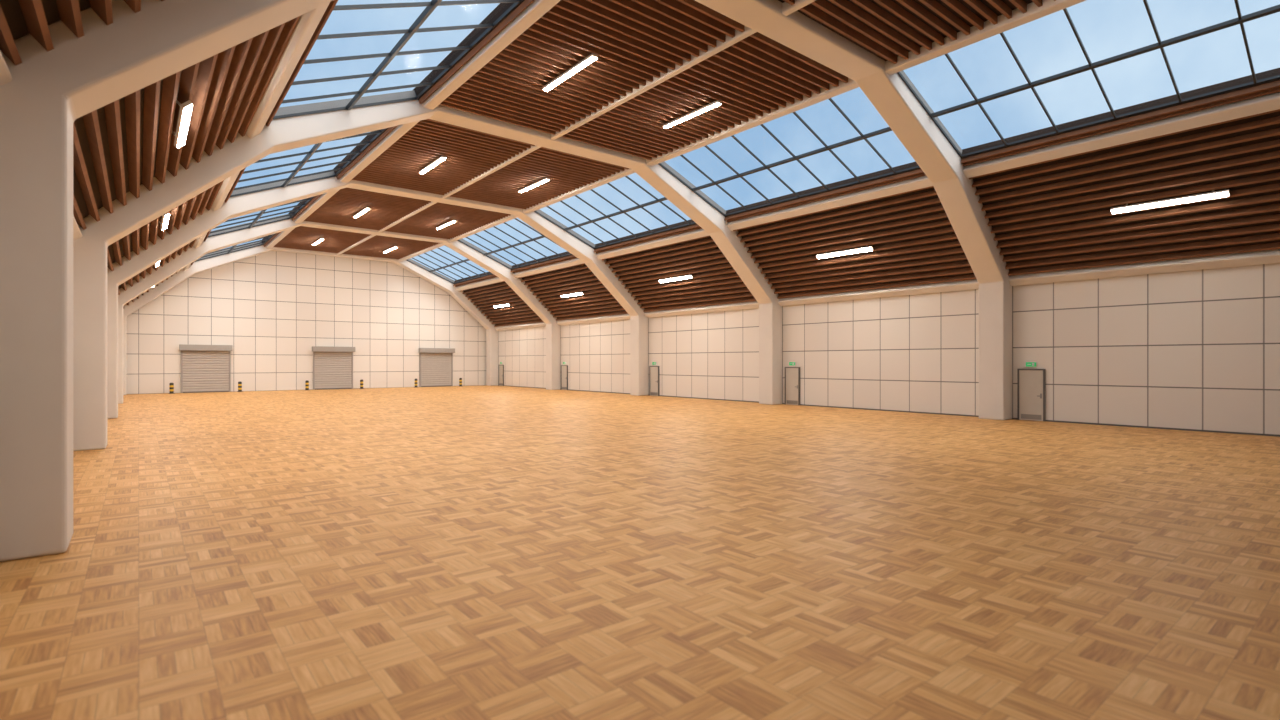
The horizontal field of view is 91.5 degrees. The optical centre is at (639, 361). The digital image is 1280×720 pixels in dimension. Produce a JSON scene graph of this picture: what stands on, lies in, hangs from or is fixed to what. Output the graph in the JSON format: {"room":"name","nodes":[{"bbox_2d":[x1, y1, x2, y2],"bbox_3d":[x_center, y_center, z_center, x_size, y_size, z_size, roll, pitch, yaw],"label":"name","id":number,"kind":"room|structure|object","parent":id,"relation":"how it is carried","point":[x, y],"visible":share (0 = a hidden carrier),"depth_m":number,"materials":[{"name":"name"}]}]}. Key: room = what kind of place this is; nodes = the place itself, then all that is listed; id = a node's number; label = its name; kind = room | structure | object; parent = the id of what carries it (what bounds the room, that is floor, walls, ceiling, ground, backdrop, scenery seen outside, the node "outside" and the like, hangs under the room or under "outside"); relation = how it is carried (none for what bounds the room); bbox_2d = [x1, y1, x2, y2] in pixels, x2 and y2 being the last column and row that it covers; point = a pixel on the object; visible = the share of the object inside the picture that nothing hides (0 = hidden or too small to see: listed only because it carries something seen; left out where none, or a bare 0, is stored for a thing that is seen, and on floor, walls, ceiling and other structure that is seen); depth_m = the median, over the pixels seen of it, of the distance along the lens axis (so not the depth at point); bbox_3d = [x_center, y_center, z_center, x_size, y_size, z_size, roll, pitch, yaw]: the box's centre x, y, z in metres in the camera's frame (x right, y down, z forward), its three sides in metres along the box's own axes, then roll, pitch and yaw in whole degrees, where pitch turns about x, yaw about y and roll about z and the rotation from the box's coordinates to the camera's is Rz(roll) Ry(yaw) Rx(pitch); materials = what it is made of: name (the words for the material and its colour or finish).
{"room":"exhibition hall","nodes":[
{"label":"exhibition hall","id":0,"kind":"room"},
{"bbox_2d":[127,251,485,393],"bbox_3d":[-27.154,-3.600,55.317,30.200,12.000,0.350,0,0,-39],"label":"wall","id":1,"kind":"structure","parent":0,"point":[272,307],"depth_m":53.41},
{"bbox_2d":[179,344,232,392],"bbox_3d":[-34.174,0.525,49.127,3.440,3.750,0.500,0,0,-39],"label":"shutter door","id":2,"kind":"structure","parent":1,"relation":"in","point":[204,368],"depth_m":49.19,"materials":[{"name":"metal"}]},
{"bbox_2d":[182,2,329,270],"bbox_3d":[-14.382,-7.212,22.151,0.589,0.595,67.350,0,0,-39],"label":"trim","id":3,"kind":"structure","parent":1,"relation":"attached to","point":[308,22],"depth_m":15.39,"materials":[{"name":"white paint"}]},
{"bbox_2d":[312,346,354,389],"bbox_3d":[-26.965,0.525,54.923,3.440,3.750,0.500,0,0,-39],"label":"shutter door","id":4,"kind":"structure","parent":1,"relation":"in","point":[332,366],"depth_m":54.98,"materials":[{"name":"metal"}]},
{"bbox_2d":[266,0,559,248],"bbox_3d":[-10.034,-9.430,25.647,0.400,0.340,67.350,0,0,-39],"label":"trim","id":5,"kind":"structure","parent":1,"relation":"attached to","point":[536,9],"depth_m":20.66,"materials":[{"name":"white paint"}]},
{"bbox_2d":[419,348,454,386],"bbox_3d":[-19.756,0.525,60.719,3.440,3.750,0.500,0,0,-39],"label":"shutter door","id":6,"kind":"structure","parent":1,"relation":"in","point":[436,364],"depth_m":60.77,"materials":[{"name":"metal"}]},
{"bbox_2d":[337,0,815,254],"bbox_3d":[-5.943,-9.450,28.936,0.220,0.300,67.350,0,0,-39],"label":"trim","id":7,"kind":"structure","parent":1,"relation":"attached to","point":[787,9],"depth_m":21.75,"materials":[{"name":"white paint"}]},
{"bbox_2d":[398,0,1085,261],"bbox_3d":[-1.851,-9.430,32.226,0.400,0.340,67.350,0,0,-39],"label":"beam","id":8,"kind":"structure","parent":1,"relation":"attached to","point":[1034,12],"depth_m":21.45,"materials":[{"name":"white paint"}]},
{"bbox_2d":[455,92,1279,290],"bbox_3d":[2.496,-7.212,35.721,0.589,0.595,67.350,0,0,-39],"label":"ceiling beam","id":9,"kind":"structure","parent":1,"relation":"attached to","point":[1269,102],"depth_m":22.23,"materials":[{"name":"white paint"}]},
{"bbox_2d":[0,385,1279,719],"bbox_3d":[-5.943,2.550,28.936,31.000,0.300,68.150,0,0,-39],"label":"floor","id":10,"kind":"structure","parent":0,"point":[481,552],"depth_m":7.35,"materials":[{"name":"brown wood"}]},
{"bbox_2d":[168,383,174,393],"bbox_3d":[-35.607,1.985,47.398,0.400,0.830,0.400,0,0,-39],"label":"bollard","id":11,"kind":"object","parent":10,"relation":"on","point":[171,385],"visible":1,"depth_m":47.31,"materials":[{"name":"yellow metal"}]},
{"bbox_2d":[237,381,242,391],"bbox_3d":[-32.178,1.985,50.155,0.400,0.830,0.400,0,0,-39],"label":"bollard","id":12,"kind":"object","parent":10,"relation":"on","point":[240,382],"visible":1,"depth_m":50.08,"materials":[{"name":"yellow metal"}]},
{"bbox_2d":[305,380,308,389],"bbox_3d":[-28.398,1.985,53.194,0.400,0.830,0.400,0,0,-39],"label":"bollard","id":13,"kind":"object","parent":10,"relation":"on","point":[306,381],"visible":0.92,"depth_m":53.10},
{"bbox_2d":[123,245,497,394],"bbox_3d":[-26.511,-3.650,54.518,30.200,12.100,1.000,0,0,-39],"label":"arch","id":14,"kind":"object","parent":10,"relation":"on","point":[196,267],"visible":0.65,"depth_m":53.21,"materials":[{"name":"white paint"}]},
{"bbox_2d":[118,219,559,403],"bbox_3d":[-18.992,-3.650,45.166,30.200,12.100,1.000,0,0,-39],"label":"arch","id":15,"kind":"object","parent":10,"relation":"on","point":[222,241],"visible":0.66,"depth_m":42.29,"materials":[{"name":"white paint"}]},
{"bbox_2d":[359,379,363,388],"bbox_3d":[-24.969,1.985,55.951,0.400,0.830,0.400,0,0,-39],"label":"bollard","id":16,"kind":"object","parent":10,"relation":"on","point":[361,380],"visible":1,"depth_m":55.84,"materials":[{"name":"yellow metal"}]},
{"bbox_2d":[107,177,647,418],"bbox_3d":[-11.473,-3.650,35.814,30.200,12.100,1.000,0,0,-39],"label":"arch","id":17,"kind":"object","parent":10,"relation":"on","point":[241,205],"visible":0.68,"depth_m":31.13,"materials":[{"name":"white paint"}]},
{"bbox_2d":[73,100,781,450],"bbox_3d":[-3.954,-3.650,26.462,30.200,12.100,1.000,0,0,-39],"label":"arch","id":18,"kind":"object","parent":10,"relation":"on","point":[283,134],"visible":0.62,"depth_m":19.71,"materials":[{"name":"white paint"}]},
{"bbox_2d":[0,0,1011,561],"bbox_3d":[3.566,-3.650,17.110,30.200,12.100,1.000,0,0,-39],"label":"arch","id":19,"kind":"object","parent":10,"relation":"on","point":[47,92],"visible":0.92,"depth_m":7.87,"materials":[{"name":"white paint"}]},
{"bbox_2d":[0,0,1279,324],"bbox_3d":[-5.943,-6.660,28.936,31.042,6.659,67.350,0,0,-39],"label":"ceiling","id":20,"kind":"structure","parent":0,"point":[12,11],"depth_m":22.00,"materials":[{"name":"brown wood"}]},
{"bbox_2d":[194,234,273,261],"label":"window","id":21,"kind":"structure","parent":20,"relation":"attached to","point":[270,236],"depth_m":47.75,"materials":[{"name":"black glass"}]},
{"bbox_2d":[207,196,314,237],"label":"window","id":22,"kind":"structure","parent":20,"relation":"attached to","point":[259,215],"depth_m":37.59,"materials":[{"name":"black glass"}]},
{"bbox_2d":[197,90,415,259],"bbox_3d":[-12.223,-8.707,23.887,4.830,2.174,67.350,0,0,-39],"label":"ceiling band","id":23,"kind":"object","parent":20,"relation":"attached to","point":[406,94],"visible":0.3,"depth_m":22.07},
{"bbox_2d":[229,128,386,197],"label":"window","id":24,"kind":"structure","parent":20,"relation":"attached to","point":[313,150],"depth_m":27.39,"materials":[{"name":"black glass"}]},
{"bbox_2d":[273,0,522,118],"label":"frame","id":25,"kind":"structure","parent":20,"relation":"attached to","point":[414,28],"depth_m":17.39,"materials":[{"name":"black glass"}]},
{"bbox_2d":[406,245,491,283],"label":"window","id":26,"kind":"structure","parent":20,"relation":"attached to","point":[461,261],"depth_m":55.96,"materials":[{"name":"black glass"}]},
{"bbox_2d":[457,218,571,269],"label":"window","id":27,"kind":"structure","parent":20,"relation":"attached to","point":[542,236],"depth_m":46.05,"materials":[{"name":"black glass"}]},
{"bbox_2d":[534,176,695,248],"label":"window","id":28,"kind":"structure","parent":20,"relation":"attached to","point":[657,200],"depth_m":36.37,"materials":[{"name":"black metal"}]},
{"bbox_2d":[0,0,1279,326],"bbox_3d":[-5.520,-6.590,28.410,29.640,6.020,66.000,0,0,-39],"label":"ceiling slats","id":29,"kind":"object","parent":20,"relation":"attached to","point":[633,41],"depth_m":21.84,"materials":[{"name":"brown wood"}]},
{"bbox_2d":[159,212,169,229],"bbox_3d":[-17.696,-5.297,23.111,0.334,0.351,3.000,0,0,-39],"label":"ceiling lamp","id":30,"kind":"object","parent":29,"relation":"attached to","point":[164,222],"depth_m":22.89,"materials":[{"name":"white plastic"}]},
{"bbox_2d":[172,100,192,147],"bbox_3d":[-10.177,-5.297,13.759,0.334,0.351,3.000,0,0,-39],"label":"ceiling lamp","id":31,"kind":"object","parent":29,"relation":"attached to","point":[185,110],"depth_m":13.47,"materials":[{"name":"white plastic"}]},
{"bbox_2d":[312,238,323,244],"bbox_3d":[-24.856,-9.418,48.150,0.200,0.365,3.000,0,0,-39],"label":"ceiling lamp","id":32,"kind":"object","parent":29,"relation":"attached to","point":[320,239],"depth_m":47.88,"materials":[{"name":"white plastic"}]},
{"bbox_2d":[353,207,369,217],"bbox_3d":[-17.337,-9.418,38.798,0.200,0.365,3.000,0,0,-39],"label":"ceiling lamp","id":33,"kind":"object","parent":29,"relation":"attached to","point":[364,210],"depth_m":38.52,"materials":[{"name":"white plastic"}]},
{"bbox_2d":[383,246,396,252],"bbox_3d":[-20.647,-9.418,51.534,0.200,0.365,3.000,0,0,-39],"label":"ceiling lamp","id":34,"kind":"object","parent":29,"relation":"attached to","point":[394,247],"depth_m":51.28,"materials":[{"name":"white plastic"}]},
{"bbox_2d":[419,156,445,173],"bbox_3d":[-9.817,-9.418,29.446,0.200,0.365,3.000,0,0,-39],"label":"ceiling lamp","id":35,"kind":"object","parent":29,"relation":"attached to","point":[440,159],"depth_m":29.30,"materials":[{"name":"white plastic"}]},
{"bbox_2d":[436,220,455,228],"bbox_3d":[-13.128,-9.418,42.182,0.200,0.365,3.000,0,0,-39],"label":"ceiling lamp","id":36,"kind":"object","parent":29,"relation":"attached to","point":[450,222],"depth_m":41.98,"materials":[{"name":"white plastic"}]},
{"bbox_2d":[494,303,509,307],"bbox_3d":[-12.768,-5.297,57.869,0.334,0.351,3.000,0,0,-39],"label":"ceiling lamp","id":37,"kind":"object","parent":29,"relation":"attached to","point":[508,304],"depth_m":57.63,"materials":[{"name":"white plastic"}]},
{"bbox_2d":[518,178,549,192],"bbox_3d":[-5.609,-9.418,32.830,0.200,0.365,3.000,0,0,-39],"label":"ceiling lamp","id":38,"kind":"object","parent":29,"relation":"attached to","point":[546,179],"depth_m":32.64,"materials":[{"name":"white plastic"}]},
{"bbox_2d":[542,53,597,91],"bbox_3d":[-2.298,-9.418,20.094,0.200,0.365,3.000,0,0,-39],"label":"ceiling lamp","id":39,"kind":"object","parent":29,"relation":"attached to","point":[592,57],"depth_m":19.92,"materials":[{"name":"white plastic"}]},
{"bbox_2d":[561,291,582,297],"bbox_3d":[-5.249,-5.297,48.517,0.334,0.351,3.000,0,0,-39],"label":"ceiling lamp","id":40,"kind":"object","parent":29,"relation":"attached to","point":[579,293],"depth_m":48.29,"materials":[{"name":"white plastic"}]},
{"bbox_2d":[659,274,692,282],"bbox_3d":[2.270,-5.297,39.165,0.334,0.351,3.000,0,0,-39],"label":"ceiling lamp","id":41,"kind":"object","parent":29,"relation":"attached to","point":[686,276],"depth_m":38.99,"materials":[{"name":"white plastic"}]},
{"bbox_2d":[663,100,721,128],"bbox_3d":[1.910,-9.418,23.478,0.200,0.365,3.000,0,0,-39],"label":"ceiling lamp","id":42,"kind":"object","parent":29,"relation":"attached to","point":[716,103],"depth_m":23.29,"materials":[{"name":"white plastic"}]},
{"bbox_2d":[816,245,873,258],"bbox_3d":[9.789,-5.297,29.813,0.334,0.351,3.000,0,0,-39],"label":"ceiling lamp","id":43,"kind":"object","parent":29,"relation":"attached to","point":[869,248],"depth_m":29.63,"materials":[{"name":"white plastic"}]},
{"bbox_2d":[1110,190,1229,213],"bbox_3d":[17.309,-5.297,20.461,0.334,0.351,3.000,0,0,-39],"label":"ceiling lamp","id":44,"kind":"object","parent":29,"relation":"attached to","point":[1224,193],"depth_m":20.28,"materials":[{"name":"white plastic"}]},
{"bbox_2d":[407,71,961,282],"bbox_3d":[0.337,-8.707,33.986,4.830,2.174,67.350,0,0,-39],"label":"ceiling band","id":45,"kind":"object","parent":20,"relation":"attached to","point":[905,76],"visible":0.24,"depth_m":31.99,"materials":[{"name":"white paint"}]},
{"bbox_2d":[659,98,919,215],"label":"window","id":46,"kind":"structure","parent":20,"relation":"attached to","point":[881,131],"depth_m":26.72,"materials":[{"name":"black metal"}]},
{"bbox_2d":[897,0,1279,157],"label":"frame","id":47,"kind":"structure","parent":20,"relation":"attached to","point":[1241,19],"depth_m":18.23,"materials":[{"name":"black metal"}]},
{"bbox_2d":[498,263,1279,434],"bbox_3d":[5.961,-0.650,38.508,0.350,6.100,68.150,0,0,-39],"label":"wall","id":48,"kind":"structure","parent":0,"point":[1193,349],"depth_m":26.16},
{"bbox_2d":[499,365,503,385],"bbox_3d":[-14.037,1.340,62.982,0.150,2.120,1.000,0,0,-39],"label":"door","id":49,"kind":"structure","parent":48,"relation":"in","point":[501,367],"depth_m":62.92,"materials":[{"name":"paint"}]},
{"bbox_2d":[561,365,567,389],"bbox_3d":[-6.518,1.340,53.630,0.150,2.120,1.000,0,0,-39],"label":"door","id":50,"kind":"structure","parent":48,"relation":"in","point":[564,368],"depth_m":53.60,"materials":[{"name":"paint"}]},
{"bbox_2d":[649,366,658,395],"bbox_3d":[1.001,1.340,44.278,0.150,2.120,1.000,0,0,-39],"label":"door","id":51,"kind":"structure","parent":48,"relation":"in","point":[653,370],"depth_m":44.26,"materials":[{"name":"paint"}]},
{"bbox_2d":[785,367,799,404],"bbox_3d":[8.521,1.340,34.926,0.150,2.120,1.000,0,0,-39],"label":"door","id":52,"kind":"structure","parent":48,"relation":"in","point":[792,374],"depth_m":34.91,"materials":[{"name":"paint"}]},
{"bbox_2d":[495,249,1279,330],"bbox_3d":[5.716,-3.451,38.311,0.547,0.552,67.350,0,0,-39],"label":"ceiling beam","id":53,"kind":"structure","parent":48,"relation":"attached to","point":[1266,256],"depth_m":25.83,"materials":[{"name":"white paint"}]},
{"bbox_2d":[498,385,1279,436],"bbox_3d":[5.813,2.370,38.389,0.030,0.060,67.350,0,0,-39],"label":"baseboard","id":54,"kind":"structure","parent":48,"relation":"attached to","point":[498,385],"depth_m":26.07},
{"bbox_2d":[1017,369,1045,420],"bbox_3d":[16.040,1.340,25.574,0.150,2.120,1.000,0,0,-39],"label":"door","id":55,"kind":"structure","parent":48,"relation":"in","point":[1031,383],"depth_m":25.56,"materials":[{"name":"paint"}]},
{"bbox_2d":[1026,362,1036,366],"bbox_3d":[16.064,0.100,25.593,0.088,0.200,0.400,0,0,-39],"label":"exit sign","id":56,"kind":"object","parent":48,"relation":"attached to","point":[1028,364],"visible":1,"depth_m":25.55,"materials":[{"name":"green plastic"}]},
{"bbox_3d":[-17.847,-0.650,19.365,0.350,6.100,68.150,0,0,-39],"label":"wall","id":57,"kind":"structure","parent":0,"visible":0},
{"bbox_2d":[0,51,81,241],"bbox_3d":[-17.602,-3.451,19.562,0.547,0.552,67.350,0,0,-39],"label":"trim","id":58,"kind":"structure","parent":57,"relation":"attached to","point":[5,76],"depth_m":7.40,"materials":[{"name":"white paint"}]}
]}

